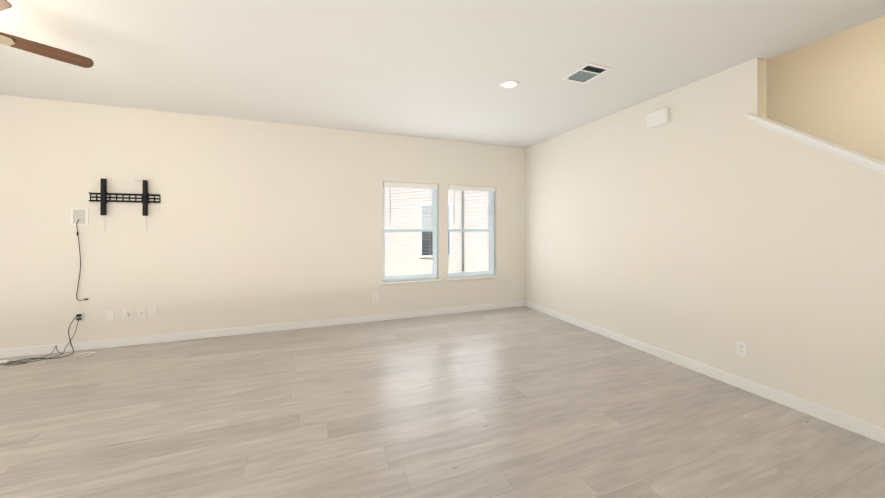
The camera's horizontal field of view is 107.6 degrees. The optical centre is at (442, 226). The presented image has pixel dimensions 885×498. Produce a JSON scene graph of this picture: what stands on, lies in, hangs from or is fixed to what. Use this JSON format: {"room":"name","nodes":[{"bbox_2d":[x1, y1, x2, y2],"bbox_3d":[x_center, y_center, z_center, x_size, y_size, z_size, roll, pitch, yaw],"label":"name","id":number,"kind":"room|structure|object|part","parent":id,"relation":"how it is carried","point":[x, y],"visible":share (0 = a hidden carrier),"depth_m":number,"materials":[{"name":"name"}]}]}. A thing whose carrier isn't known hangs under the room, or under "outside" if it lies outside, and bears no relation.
{"room":"empty living room","nodes":[
{"label":"empty living room","id":0,"kind":"room"},
{"bbox_2d":[75,311,83,321],"bbox_3d":[-4.007,0.994,3.575,0.072,0.116,0.008,0,0,-20],"label":"outlet","id":1,"kind":"object","parent":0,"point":[80,315],"depth_m":3.57,"materials":[{"name":"white plastic"}]},
{"bbox_2d":[122,309,129,322],"bbox_3d":[-3.627,1.023,3.703,0.072,0.153,0.033,0,0,-20],"label":"outlet","id":2,"kind":"object","parent":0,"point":[125,312],"depth_m":3.71,"materials":[{"name":"white plastic"}]},
{"bbox_2d":[0,95,525,348],"bbox_3d":[-3.177,-0.003,3.972,10.060,2.740,0.150,0,0,-20],"label":"wall","id":3,"kind":"structure","parent":0,"point":[252,223],"depth_m":4.01,"materials":[{"name":"paint"}]},
{"bbox_2d":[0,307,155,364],"bbox_3d":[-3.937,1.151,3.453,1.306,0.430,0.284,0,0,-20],"label":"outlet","id":4,"kind":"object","parent":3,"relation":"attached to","point":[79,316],"visible":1,"depth_m":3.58,"materials":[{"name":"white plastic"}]},
{"bbox_3d":[-4.207,1.313,3.325,0.403,0.101,0.171,0,0,-20],"label":"cord","id":5,"kind":"part","parent":4,"relation":"part of","materials":[{"name":"black plastic"}]},
{"bbox_3d":[-4.150,1.188,3.358,0.456,0.353,0.256,0,0,-20],"label":"cord","id":6,"kind":"part","parent":4,"relation":"part of","materials":[{"name":"black plastic"}]},
{"bbox_3d":[-4.228,1.169,3.370,0.594,0.393,0.171,0,0,-20],"label":"cord","id":7,"kind":"part","parent":4,"relation":"part of","materials":[{"name":"black plastic"}]},
{"bbox_2d":[71,208,87,300],"bbox_3d":[-4.004,0.302,3.563,0.154,1.026,0.036,0,0,-20],"label":"outlet box","id":8,"kind":"object","parent":3,"relation":"attached to","point":[79,216],"visible":0.98,"depth_m":3.57,"materials":[{"name":"white plastic"}]},
{"bbox_3d":[-4.013,-0.113,3.577,0.146,0.196,0.006,0,0,-20],"label":"frame","id":9,"kind":"part","parent":8,"relation":"part of","materials":[{"name":"white plastic"}]},
{"bbox_3d":[-3.990,0.365,3.568,0.077,0.900,0.034,0,0,-20],"label":"cord","id":10,"kind":"part","parent":8,"relation":"part of","materials":[{"name":"black plastic"}]},
{"bbox_2d":[106,310,113,320],"bbox_3d":[-3.766,1.004,3.665,0.072,0.116,0.007,0,0,-20],"label":"wall plate","id":11,"kind":"object","parent":3,"relation":"attached to","point":[109,314],"depth_m":3.66,"materials":[{"name":"white plastic"}]},
{"bbox_2d":[89,178,160,230],"bbox_3d":[-3.626,-0.249,3.693,0.634,0.592,0.060,0,0,-20],"label":"mount","id":12,"kind":"object","parent":3,"relation":"attached to","point":[104,201],"visible":0.96,"depth_m":3.70,"materials":[{"name":"black metal"}]},
{"bbox_3d":[-3.795,-0.334,3.630,0.036,0.410,0.060,0,0,-20],"label":"arm","id":13,"kind":"part","parent":12,"relation":"part of"},
{"bbox_3d":[-3.632,-0.332,3.712,0.634,0.100,0.022,0,0,-20],"label":"wall plate","id":14,"kind":"part","parent":12,"relation":"part of","materials":[{"name":"black metal"}]},
{"bbox_3d":[-3.448,-0.333,3.760,0.036,0.410,0.060,0,0,-20],"label":"arm","id":15,"kind":"part","parent":12,"relation":"part of"},
{"bbox_2d":[138,307,155,317],"bbox_3d":[-3.453,1.005,3.777,0.172,0.116,0.016,0,0,-20],"label":"outlet","id":16,"kind":"object","parent":3,"relation":"attached to","point":[141,311],"depth_m":3.78,"materials":[{"name":"white plastic"}]},
{"bbox_2d":[0,301,525,358],"bbox_3d":[-3.114,1.320,3.904,9.733,0.095,0.014,0,0,-20],"label":"baseboard","id":17,"kind":"structure","parent":3,"relation":"attached to","point":[77,346],"depth_m":4.07,"materials":[{"name":"white paint"}]},
{"bbox_2d":[383,187,436,281],"bbox_3d":[-0.503,0.073,5.003,0.875,1.485,0.149,0,0,-20],"label":"window","id":18,"kind":"structure","parent":3,"relation":"in","point":[434,213],"depth_m":4.99,"materials":[{"name":"white plastic"}]},
{"bbox_3d":[-0.518,0.073,5.042,0.819,1.429,0.065,0,0,-20],"label":"left window sash","id":19,"kind":"part","parent":18,"relation":"part of","materials":[{"name":"glass"}]},
{"bbox_3d":[-0.482,0.803,4.944,0.851,0.018,0.028,0,0,-20],"label":"left window blind bottom rail","id":20,"kind":"part","parent":18,"relation":"part of","materials":[{"name":"white plastic"}]},
{"bbox_2d":[383,182,437,189],"bbox_3d":[-0.481,-0.628,4.945,0.851,0.078,0.052,0,0,-20],"label":"blind headrail","id":21,"kind":"object","parent":18,"relation":"attached to","point":[409,185],"visible":1,"depth_m":4.92,"materials":[{"name":"white plastic"}]},
{"bbox_2d":[380,279,441,284],"bbox_3d":[-0.459,0.828,4.882,0.965,0.024,0.043,0,0,-20],"label":"window sill","id":22,"kind":"structure","parent":3,"relation":"attached to","point":[382,283],"depth_m":4.85,"materials":[{"name":"white paint"}]},
{"bbox_2d":[448,191,494,277],"bbox_3d":[0.459,0.075,5.362,0.875,1.485,0.149,0,0,-20],"label":"window","id":23,"kind":"structure","parent":3,"relation":"in","point":[492,210],"depth_m":5.36,"materials":[{"name":"white plastic"}]},
{"bbox_3d":[0.444,0.075,5.401,0.819,1.429,0.065,0,0,-20],"label":"right window sash","id":24,"kind":"part","parent":23,"relation":"part of","materials":[{"name":"glass"}]},
{"bbox_3d":[0.480,0.804,5.303,0.851,0.018,0.028,0,0,-20],"label":"right window blind bottom rail","id":25,"kind":"part","parent":23,"relation":"part of","materials":[{"name":"white plastic"}]},
{"bbox_2d":[448,185,494,191],"bbox_3d":[0.481,-0.627,5.304,0.851,0.078,0.052,0,0,-20],"label":"blind headrail","id":26,"kind":"object","parent":23,"relation":"attached to","point":[470,188],"visible":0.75,"depth_m":5.27,"materials":[{"name":"white plastic"}]},
{"bbox_2d":[445,276,499,280],"bbox_3d":[0.503,0.829,5.241,0.965,0.024,0.043,0,0,-20],"label":"window sill","id":27,"kind":"structure","parent":3,"relation":"attached to","point":[472,278],"depth_m":5.22,"materials":[{"name":"white paint"}]},
{"bbox_2d":[0,306,884,497],"bbox_3d":[-1.072,1.429,0.044,11.260,0.150,8.974,0,0,-20],"label":"floor","id":28,"kind":"structure","parent":0,"point":[521,402],"depth_m":2.24,"materials":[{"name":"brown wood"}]},
{"bbox_2d":[0,0,884,147],"bbox_3d":[-1.634,-1.536,-0.156,10.060,0.300,8.974,0,0,-20],"label":"ceiling","id":29,"kind":"structure","parent":0,"point":[438,69],"depth_m":2.58,"materials":[{"name":"paint"}]},
{"bbox_2d":[0,0,93,67],"bbox_3d":[-2.947,-1.156,1.796,1.198,0.446,1.247,0,0,-20],"label":"ceiling fan","id":30,"kind":"object","parent":29,"relation":"hanging from","point":[37,48],"visible":1,"depth_m":2.15,"materials":[{"name":"brown wood"}]},
{"bbox_3d":[-2.494,-1.184,1.707,0.460,0.007,0.140,0,-12,15],"label":"blade","id":31,"kind":"part","parent":30,"relation":"part of","materials":[{"name":"brown wood"}]},
{"bbox_3d":[-2.672,-1.183,2.168,0.140,0.007,0.460,-14,-8,32],"label":"blade","id":32,"kind":"part","parent":30,"relation":"part of","materials":[{"name":"brown wood"}]},
{"bbox_2d":[500,80,519,88],"bbox_3d":[0.646,-1.370,3.119,0.188,0.010,0.188,0,0,-20],"label":"recessed light","id":33,"kind":"object","parent":29,"relation":"in","point":[508,84],"visible":1,"depth_m":3.11,"materials":[{"name":"white plastic"}]},
{"bbox_2d":[562,63,611,83],"bbox_3d":[1.289,-1.356,2.907,0.270,0.040,0.320,0,0,-20],"label":"ceiling vent","id":34,"kind":"object","parent":29,"relation":"in","point":[585,73],"visible":1,"depth_m":2.89,"materials":[{"name":"white plastic"}]},
{"bbox_2d":[526,58,884,428],"bbox_3d":[2.381,-0.005,3.286,0.127,2.740,5.024,0,0,-20],"label":"wall","id":35,"kind":"structure","parent":0,"point":[710,223],"depth_m":2.87,"materials":[{"name":"paint"}]},
{"bbox_2d":[646,108,668,128],"bbox_3d":[2.252,-1.135,3.389,0.045,0.150,0.220,0,0,-20],"label":"door chime","id":36,"kind":"object","parent":35,"relation":"attached to","point":[657,118],"visible":0.98,"depth_m":3.37,"materials":[{"name":"white plastic"}]},
{"bbox_2d":[526,301,884,443],"bbox_3d":[2.317,1.318,3.250,0.014,0.095,5.010,0,0,-20],"label":"baseboard","id":37,"kind":"structure","parent":35,"relation":"attached to","point":[861,427],"depth_m":2.69,"materials":[{"name":"white paint"}]},
{"bbox_2d":[736,341,746,356],"bbox_3d":[2.518,1.026,2.724,0.006,0.116,0.072,0,0,-20],"label":"outlet","id":38,"kind":"object","parent":35,"relation":"attached to","point":[744,354],"visible":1,"depth_m":2.72,"materials":[{"name":"white plastic"}]},
{"bbox_2d":[748,114,884,174],"bbox_3d":[2.935,-0.151,1.801,0.183,1.571,1.913,0,0,-20],"label":"trim","id":39,"kind":"structure","parent":35,"relation":"attached to","point":[845,152],"depth_m":2.28,"materials":[{"name":"white paint"}]},
{"bbox_2d":[757,58,766,118],"bbox_3d":[2.618,-1.131,2.653,0.125,0.490,0.003,0,0,-20],"label":"wall","id":40,"kind":"structure","parent":0,"point":[761,90],"depth_m":2.65,"materials":[{"name":"beige paint"}]},
{"bbox_2d":[766,16,884,161],"bbox_3d":[4.100,-1.439,2.011,0.200,5.600,8.624,0,0,-20],"label":"wall","id":41,"kind":"structure","parent":0,"point":[831,89],"depth_m":2.97,"materials":[{"name":"paint"}]},
{"label":"outside","id":42,"kind":"structure","parent":0,"visible":0},
{"bbox_2d":[385,187,489,275],"bbox_3d":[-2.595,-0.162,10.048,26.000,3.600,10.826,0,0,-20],"label":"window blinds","id":43,"kind":"structure","parent":42,"point":[411,258],"depth_m":8.73,"materials":[{"name":"plastic"}]},
{"bbox_3d":[-0.187,0.099,8.799,0.920,1.450,0.050,0,0,-20],"label":"window trim","id":44,"kind":"part","parent":43,"relation":"part of","materials":[{"name":"white"}]}
]}

